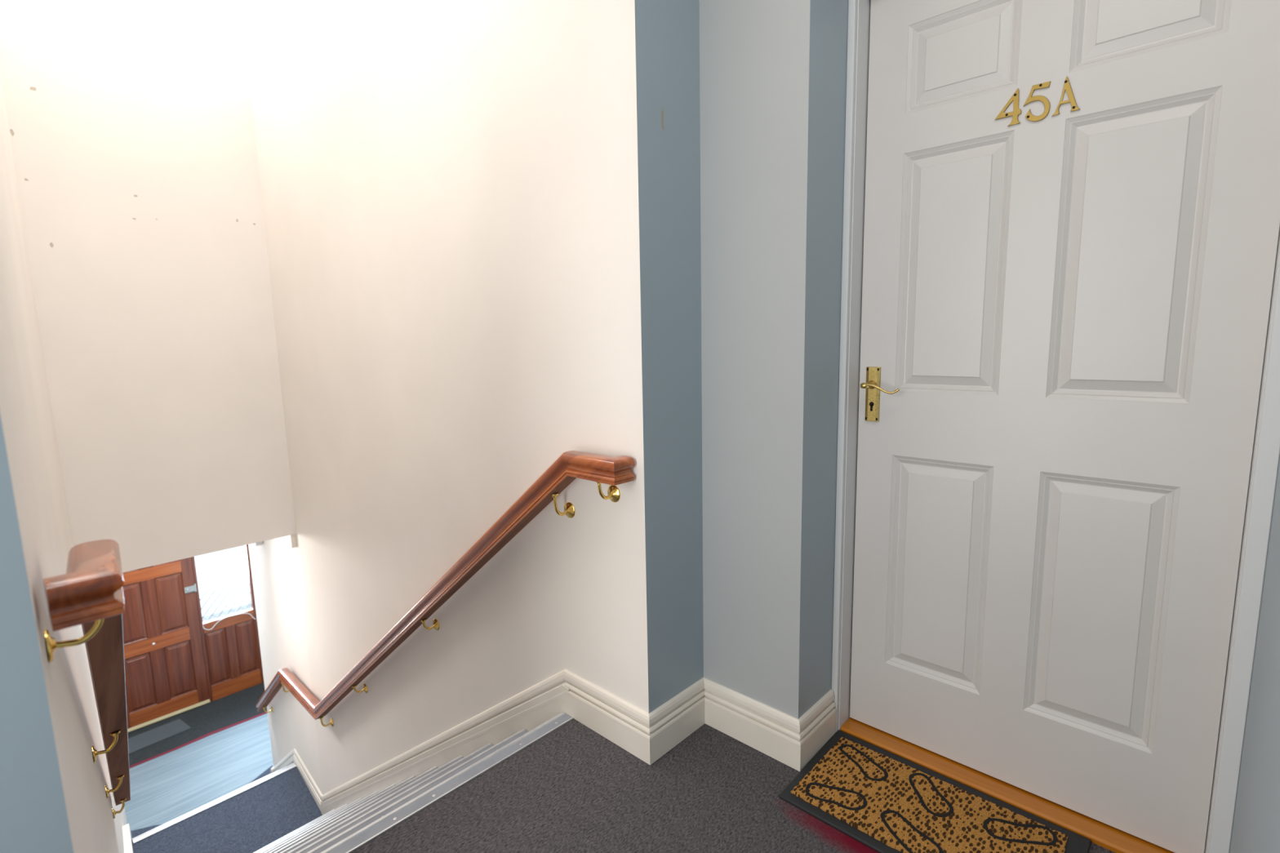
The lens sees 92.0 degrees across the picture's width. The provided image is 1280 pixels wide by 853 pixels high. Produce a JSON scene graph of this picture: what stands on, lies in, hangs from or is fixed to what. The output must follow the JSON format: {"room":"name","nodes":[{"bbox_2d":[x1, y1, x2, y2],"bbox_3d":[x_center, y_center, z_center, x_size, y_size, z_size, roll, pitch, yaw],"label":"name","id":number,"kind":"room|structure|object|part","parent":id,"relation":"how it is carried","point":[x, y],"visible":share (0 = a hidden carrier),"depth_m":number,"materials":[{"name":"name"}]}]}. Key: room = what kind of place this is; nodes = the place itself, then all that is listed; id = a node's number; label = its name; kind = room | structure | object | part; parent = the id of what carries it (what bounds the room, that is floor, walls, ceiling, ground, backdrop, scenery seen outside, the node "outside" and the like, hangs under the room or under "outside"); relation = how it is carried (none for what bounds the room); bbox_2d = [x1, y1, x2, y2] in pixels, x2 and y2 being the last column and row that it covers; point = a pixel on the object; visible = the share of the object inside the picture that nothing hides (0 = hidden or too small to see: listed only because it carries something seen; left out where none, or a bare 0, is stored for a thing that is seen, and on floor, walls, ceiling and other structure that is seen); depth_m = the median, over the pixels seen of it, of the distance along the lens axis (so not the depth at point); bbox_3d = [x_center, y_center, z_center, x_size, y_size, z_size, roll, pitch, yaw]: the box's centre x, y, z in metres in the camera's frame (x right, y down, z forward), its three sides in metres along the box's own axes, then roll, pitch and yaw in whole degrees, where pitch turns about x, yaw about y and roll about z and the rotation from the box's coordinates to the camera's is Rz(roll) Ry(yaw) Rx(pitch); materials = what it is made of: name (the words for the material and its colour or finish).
{"room":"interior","nodes":[
{"label":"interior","id":0,"kind":"room"},
{"bbox_2d":[0,74,120,852],"bbox_3d":[-1.912,0.399,1.827,0.305,6.168,2.962,-9,11,-42],"label":"wall","id":1,"kind":"structure","parent":0,"point":[53,799],"depth_m":1.00,"materials":[{"name":"beige paint"}]},
{"bbox_2d":[43,539,130,819],"bbox_3d":[-1.681,1.035,1.981,0.104,1.890,2.664,-9,11,-42],"label":"handrail","id":2,"kind":"object","parent":1,"relation":"attached to","point":[90,594],"visible":0.97,"depth_m":1.02,"materials":[{"name":"brown wood"}]},
{"bbox_3d":[-0.875,0.310,0.962,0.010,0.062,0.069,6,11,43],"label":"arm","id":3,"kind":"part","parent":2,"relation":"part of","materials":[{"name":"gold metal"}]},
{"bbox_3d":[-1.616,0.963,1.872,0.010,0.053,0.060,6,11,43],"label":"arm","id":4,"kind":"part","parent":2,"relation":"part of","materials":[{"name":"gold metal"}]},
{"bbox_3d":[-2.088,1.425,2.458,0.010,0.052,0.051,6,11,43],"label":"arm","id":5,"kind":"part","parent":2,"relation":"part of","materials":[{"name":"gold metal"}]},
{"bbox_3d":[-2.477,1.811,2.941,0.010,0.059,0.045,6,11,43],"label":"arm","id":6,"kind":"part","parent":2,"relation":"part of","materials":[{"name":"gold metal"}]},
{"bbox_2d":[107,768,127,852],"bbox_3d":[-3.409,1.978,3.787,0.249,2.552,1.686,-8,11,-41],"label":"wall","id":7,"kind":"structure","parent":0,"point":[121,820],"depth_m":3.59,"materials":[{"name":"beige paint"}]},
{"bbox_2d":[122,823,133,852],"bbox_3d":[-3.301,2.841,4.006,0.046,0.778,1.665,-9,11,-42],"label":"baseboard","id":8,"kind":"structure","parent":7,"relation":"attached to","point":[127,838],"depth_m":3.75,"materials":[{"name":"beige paint"}]},
{"bbox_2d":[0,0,296,572],"bbox_3d":[-2.506,-1.090,3.317,0.200,3.616,1.669,6,11,43],"label":"wall","id":9,"kind":"structure","parent":0,"point":[131,126],"depth_m":3.19,"materials":[{"name":"beige paint"}]},
{"bbox_2d":[124,713,273,831],"bbox_3d":[-3.892,3.062,5.661,2.115,0.100,3.800,6,11,43],"label":"floor","id":10,"kind":"structure","parent":0,"point":[167,787],"depth_m":5.43,"materials":[{"name":"blue laminate"}]},
{"bbox_2d":[128,682,266,766],"bbox_3d":[-4.424,2.949,6.147,0.649,0.008,3.780,6,11,43],"label":"floor mat","id":11,"kind":"object","parent":10,"relation":"on","point":[239,706],"visible":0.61,"depth_m":6.21,"materials":[{"name":"grey carpet"}]},
{"bbox_2d":[128,719,191,754],"bbox_3d":[-4.698,2.979,5.915,0.292,0.009,0.606,5,10,39],"label":"doormat","id":12,"kind":"object","parent":11,"relation":"on","point":[136,743],"visible":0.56,"depth_m":5.95,"materials":[{"name":"grey fabric"}]},
{"bbox_2d":[129,711,266,768],"bbox_3d":[-4.185,2.977,5.925,0.054,0.006,3.780,6,11,43],"label":"edging","id":13,"kind":"object","parent":10,"relation":"on","point":[264,713],"visible":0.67,"depth_m":5.89,"materials":[{"name":"red"}]},
{"bbox_2d":[130,764,272,838],"bbox_3d":[-3.461,3.094,4.982,0.440,0.008,1.027,6,11,43],"label":"apron","id":14,"kind":"object","parent":10,"relation":"on","point":[136,833],"visible":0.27,"depth_m":4.81,"materials":[{"name":"grey carpet"}]},
{"bbox_2d":[132,763,296,843],"bbox_3d":[-3.070,2.825,4.492,0.748,0.663,0.994,6,11,43],"label":"stair nosing","id":15,"kind":"structure","parent":10,"relation":"on","point":[136,839],"depth_m":4.15,"materials":[{"name":"metal"}]},
{"bbox_2d":[131,763,322,852],"bbox_3d":[-2.554,2.673,3.876,0.918,0.200,1.066,6,11,43],"label":"floor","id":16,"kind":"structure","parent":0,"point":[256,817],"depth_m":3.99,"materials":[{"name":"blue carpet"}]},
{"bbox_2d":[253,711,573,852],"bbox_3d":[-1.453,1.821,2.543,2.368,1.815,1.176,6,11,43],"label":"staircase","id":17,"kind":"structure","parent":16,"relation":"on","point":[348,828],"depth_m":1.98,"materials":[{"name":"metal"}]},
{"bbox_2d":[241,0,703,795],"bbox_3d":[-1.515,0.161,3.446,4.590,6.168,0.422,6,11,43],"label":"wall","id":18,"kind":"structure","parent":0,"point":[482,218],"depth_m":2.20,"materials":[{"name":"beige paint"}]},
{"bbox_2d":[253,541,262,546],"bbox_3d":[-2.957,0.818,4.729,0.050,0.100,0.394,-8,11,-42],"label":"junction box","id":19,"kind":"object","parent":18,"relation":"attached to","point":[258,544],"visible":0.2,"depth_m":4.59,"materials":[{"name":"white plastic"}]},
{"bbox_2d":[283,533,297,548],"bbox_3d":[-2.219,0.691,3.901,0.031,0.085,0.280,-8,11,-42],"label":"trim","id":20,"kind":"structure","parent":18,"relation":"attached to","point":[291,540],"depth_m":3.80,"materials":[{"name":"beige paint"}]},
{"bbox_2d":[270,669,572,815],"bbox_3d":[-1.710,1.922,3.717,4.279,2.614,0.176,6,11,43],"label":"baseboard","id":21,"kind":"structure","parent":18,"relation":"attached to","point":[535,705],"depth_m":2.60,"materials":[{"name":"beige paint"}]},
{"bbox_2d":[255,450,635,726],"bbox_3d":[-1.639,1.234,3.415,4.506,2.690,0.160,7,11,44],"label":"handrail","id":22,"kind":"object","parent":18,"relation":"attached to","point":[570,465],"visible":1,"depth_m":2.20,"materials":[{"name":"brown wood"}]},
{"bbox_3d":[-1.889,1.773,3.723,0.010,0.070,0.060,6,11,43],"label":"arm","id":23,"kind":"part","parent":22,"relation":"part of","materials":[{"name":"gold metal"}]},
{"bbox_3d":[-1.488,1.390,3.280,0.010,0.051,0.060,6,11,43],"label":"arm","id":24,"kind":"part","parent":22,"relation":"part of","materials":[{"name":"gold metal"}]},
{"bbox_3d":[-0.897,0.840,2.631,0.010,0.053,0.060,6,11,43],"label":"arm","id":25,"kind":"part","parent":22,"relation":"part of","materials":[{"name":"gold metal"}]},
{"bbox_3d":[-0.243,0.241,1.916,0.010,0.073,0.060,6,11,43],"label":"arm","id":26,"kind":"part","parent":22,"relation":"part of","materials":[{"name":"gold metal"}]},
{"bbox_3d":[-0.098,0.179,1.768,0.010,0.062,0.060,6,11,43],"label":"arm","id":27,"kind":"part","parent":22,"relation":"part of","materials":[{"name":"gold metal"}]},
{"bbox_2d":[568,672,835,771],"bbox_3d":[0.177,0.895,1.888,0.846,0.145,0.234,0,8,6],"label":"baseboard","id":28,"kind":"structure","parent":18,"relation":"attached to","point":[792,741],"depth_m":1.87,"materials":[{"name":"beige paint"}]},
{"bbox_2d":[351,719,1115,852],"bbox_3d":[-0.298,1.178,0.844,1.580,0.100,3.000,6,11,43],"label":"floor","id":29,"kind":"structure","parent":0,"point":[573,789],"depth_m":1.64,"materials":[{"name":"grey carpet"}]},
{"bbox_2d":[778,729,1091,852],"bbox_3d":[0.728,0.994,1.579,0.646,0.016,0.370,6,11,43],"label":"doormat","id":30,"kind":"object","parent":29,"relation":"on","point":[886,802],"visible":1,"depth_m":1.59,"materials":[{"name":"brown fabric"}]},
{"bbox_2d":[805,782,867,810],"bbox_3d":[0.520,0.983,1.641,0.157,0.004,0.074,2,9,22],"label":"print","id":31,"kind":"object","parent":30,"relation":"on","point":[826,796],"depth_m":1.64,"materials":[{"name":"brown fabric"}]},
{"bbox_2d":[839,744,888,781],"bbox_3d":[0.639,0.962,1.773,0.069,0.004,0.163,-4,9,-19],"label":"print","id":32,"kind":"object","parent":30,"relation":"on","point":[864,764],"depth_m":1.76,"materials":[{"name":"black rubber"}]},
{"bbox_2d":[880,809,942,852],"bbox_3d":[0.654,0.999,1.509,0.080,0.004,0.166,-5,9,-27],"label":"print","id":33,"kind":"object","parent":30,"relation":"on","point":[900,832],"depth_m":1.51,"materials":[{"name":"brown fabric"}]},
{"bbox_2d":[908,773,953,817],"bbox_3d":[0.765,0.978,1.642,0.075,0.004,0.160,-2,8,-6],"label":"print","id":34,"kind":"object","parent":30,"relation":"on","point":[931,797],"depth_m":1.64,"materials":[{"name":"brown fabric"}]},
{"bbox_2d":[982,817,1057,845],"bbox_3d":[0.930,0.993,1.512,0.161,0.004,0.071,1,8,13],"label":"print","id":35,"kind":"object","parent":30,"relation":"on","point":[1001,831],"depth_m":1.51,"materials":[{"name":"brown fabric"}]},
{"bbox_2d":[840,717,1174,852],"bbox_3d":[0.971,0.973,1.688,0.837,0.016,0.120,6,11,43],"label":"threshold","id":36,"kind":"object","parent":29,"relation":"on","point":[1115,840],"visible":0.67,"depth_m":1.64,"materials":[{"name":"orange wood"}]},
{"bbox_2d":[699,0,840,719],"bbox_3d":[0.360,-0.282,1.780,0.337,2.700,0.160,6,11,43],"label":"wall","id":37,"kind":"structure","parent":0,"point":[769,69],"depth_m":1.71,"materials":[{"name":"grey paint"}]},
{"bbox_2d":[824,0,848,694],"bbox_3d":[0.505,-0.307,1.933,0.337,2.700,0.266,6,11,43],"label":"wall","id":38,"kind":"structure","parent":0,"point":[844,3],"depth_m":1.74,"materials":[{"name":"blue paint"}]},
{"bbox_2d":[1229,454,1279,852],"bbox_3d":[0.347,-0.048,0.132,0.128,2.700,3.140,6,11,43],"label":"wall","id":39,"kind":"structure","parent":0,"point":[1255,828],"depth_m":1.03,"materials":[{"name":"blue paint"}]},
{"bbox_3d":[-4.735,1.658,6.233,0.120,2.552,4.000,6,11,43],"label":"wall","id":40,"kind":"structure","parent":0,"visible":0},
{"bbox_2d":[122,557,210,732],"bbox_3d":[-4.794,1.911,6.084,0.076,2.080,0.742,6,11,43],"label":"door","id":41,"kind":"structure","parent":40,"relation":"in","point":[165,668],"depth_m":6.15,"materials":[{"name":"brown wood"}]},
{"bbox_3d":[-4.922,1.210,5.866,0.013,0.385,0.220,6,11,43],"label":"panel","id":42,"kind":"part","parent":41,"relation":"part of","materials":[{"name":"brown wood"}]},
{"bbox_3d":[-4.910,1.805,5.951,0.013,0.588,0.220,6,11,43],"label":"panel","id":43,"kind":"part","parent":41,"relation":"part of","materials":[{"name":"brown wood"}]},
{"bbox_3d":[-4.895,2.507,6.050,0.013,0.562,0.220,6,11,43],"label":"panel","id":44,"kind":"part","parent":41,"relation":"part of","materials":[{"name":"brown wood"}]},
{"bbox_3d":[-4.815,1.437,6.030,0.042,0.115,0.550,6,11,43],"label":"rail","id":45,"kind":"part","parent":41,"relation":"part of","materials":[{"name":"brown wood"}]},
{"bbox_3d":[-4.800,2.142,6.130,0.042,0.134,0.550,6,11,43],"label":"rail","id":46,"kind":"part","parent":41,"relation":"part of","materials":[{"name":"brown wood"}]},
{"bbox_3d":[-4.786,2.851,6.231,0.042,0.176,0.550,6,11,43],"label":"rail","id":47,"kind":"part","parent":41,"relation":"part of","materials":[{"name":"brown wood"}]},
{"bbox_3d":[-4.697,1.171,6.104,0.013,0.385,0.222,6,11,43],"label":"panel","id":48,"kind":"part","parent":41,"relation":"part of","materials":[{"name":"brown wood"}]},
{"bbox_3d":[-4.685,1.767,6.188,0.013,0.588,0.222,6,11,43],"label":"panel","id":49,"kind":"part","parent":41,"relation":"part of","materials":[{"name":"brown wood"}]},
{"bbox_3d":[-4.671,2.468,6.288,0.013,0.562,0.222,6,11,43],"label":"panel","id":50,"kind":"part","parent":41,"relation":"part of","materials":[{"name":"brown wood"}]},
{"bbox_2d":[191,556,212,702],"bbox_3d":[-4.816,1.897,6.100,0.080,2.120,0.791,6,11,43],"label":"door frame","id":51,"kind":"structure","parent":40,"relation":"attached to","point":[193,557],"depth_m":6.38,"materials":[{"name":"brown wood"}]},
{"bbox_2d":[200,580,251,621],"bbox_3d":[-4.443,1.917,6.634,0.010,0.425,0.523,6,11,43],"label":"guard","id":52,"kind":"object","parent":40,"relation":"attached to","point":[248,580],"visible":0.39,"depth_m":6.63,"materials":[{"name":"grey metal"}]},
{"bbox_2d":[194,544,263,701],"bbox_3d":[-4.368,1.821,6.567,0.048,2.120,0.514,6,11,43],"label":"door","id":53,"kind":"structure","parent":40,"relation":"in","point":[233,649],"depth_m":6.63,"materials":[{"name":"brown wood"}]},
{"bbox_3d":[-4.452,2.430,6.525,0.013,0.594,0.188,6,11,43],"label":"panel","id":54,"kind":"part","parent":53,"relation":"part of","materials":[{"name":"brown wood"}]},
{"bbox_3d":[-4.379,2.067,6.585,0.048,0.106,0.458,6,11,43],"label":"rail","id":55,"kind":"part","parent":53,"relation":"part of","materials":[{"name":"brown wood"}]},
{"bbox_2d":[202,613,255,630],"bbox_3d":[-4.356,2.071,6.564,0.008,0.124,0.480,6,11,43],"label":"cable","id":56,"kind":"object","parent":53,"relation":"attached to","point":[241,613],"visible":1,"depth_m":6.54,"materials":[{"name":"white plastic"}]},
{"bbox_3d":[-4.364,2.790,6.687,0.048,0.168,0.458,6,11,43],"label":"rail","id":57,"kind":"part","parent":53,"relation":"part of","materials":[{"name":"brown wood"}]},
{"bbox_3d":[-4.268,2.399,6.720,0.013,0.594,0.188,6,11,43],"label":"panel","id":58,"kind":"part","parent":53,"relation":"part of","materials":[{"name":"brown wood"}]},
{"label":"outside","id":59,"kind":"structure","parent":0,"visible":0},
{"bbox_2d":[202,603,252,622],"bbox_3d":[-5.626,2.869,7.342,2.470,0.080,4.100,6,11,43],"label":"ground","id":60,"kind":"structure","parent":59,"point":[215,615],"depth_m":8.75,"materials":[{"name":"white"}]},
{"bbox_3d":[0.974,-1.398,1.400,0.893,0.410,0.140,6,11,43],"label":"wall","id":61,"kind":"structure","parent":0,"visible":0},
{"bbox_2d":[831,0,1279,852],"bbox_3d":[0.956,-0.118,1.532,0.894,2.220,0.172,6,11,43],"label":"door frame","id":62,"kind":"structure","parent":61,"relation":"attached to","point":[1266,445],"depth_m":1.64,"materials":[{"name":"white paint"}]},
{"bbox_2d":[849,0,1279,852],"bbox_3d":[0.947,-0.091,1.533,0.834,2.123,0.096,6,11,43],"label":"door","id":63,"kind":"structure","parent":61,"relation":"in","point":[1072,207],"depth_m":1.48,"materials":[{"name":"white paint"}]},
{"bbox_3d":[0.674,-0.094,1.792,0.041,0.158,0.008,6,11,43],"label":"handle","id":64,"kind":"part","parent":63,"relation":"part of","materials":[{"name":"gold metal"}]},
{"bbox_3d":[0.682,-0.111,1.746,0.110,0.034,0.045,6,11,43],"label":"lever","id":65,"kind":"part","parent":63,"relation":"part of","materials":[{"name":"gold metal"}]},
{"bbox_3d":[0.831,0.407,1.738,0.261,0.638,0.012,6,11,43],"label":"moulded panel","id":66,"kind":"part","parent":63,"relation":"part of","materials":[{"name":"white paint"}]},
{"bbox_3d":[0.815,-0.407,1.623,0.261,0.640,0.012,6,11,43],"label":"moulded panel","id":67,"kind":"part","parent":63,"relation":"part of","materials":[{"name":"white paint"}]},
{"bbox_3d":[0.804,-0.930,1.548,0.261,0.220,0.012,6,11,43],"label":"moulded panel","id":68,"kind":"part","parent":63,"relation":"part of","materials":[{"name":"white paint"}]},
{"bbox_3d":[1.097,0.437,1.491,0.262,0.638,0.012,6,11,43],"label":"moulded panel","id":69,"kind":"part","parent":63,"relation":"part of","materials":[{"name":"white paint"}]},
{"bbox_3d":[1.080,-0.377,1.375,0.262,0.640,0.012,6,11,43],"label":"moulded panel","id":70,"kind":"part","parent":63,"relation":"part of","materials":[{"name":"white paint"}]},
{"bbox_3d":[1.070,-0.901,1.301,0.262,0.220,0.012,6,11,43],"label":"moulded panel","id":71,"kind":"part","parent":63,"relation":"part of","materials":[{"name":"white paint"}]}
]}

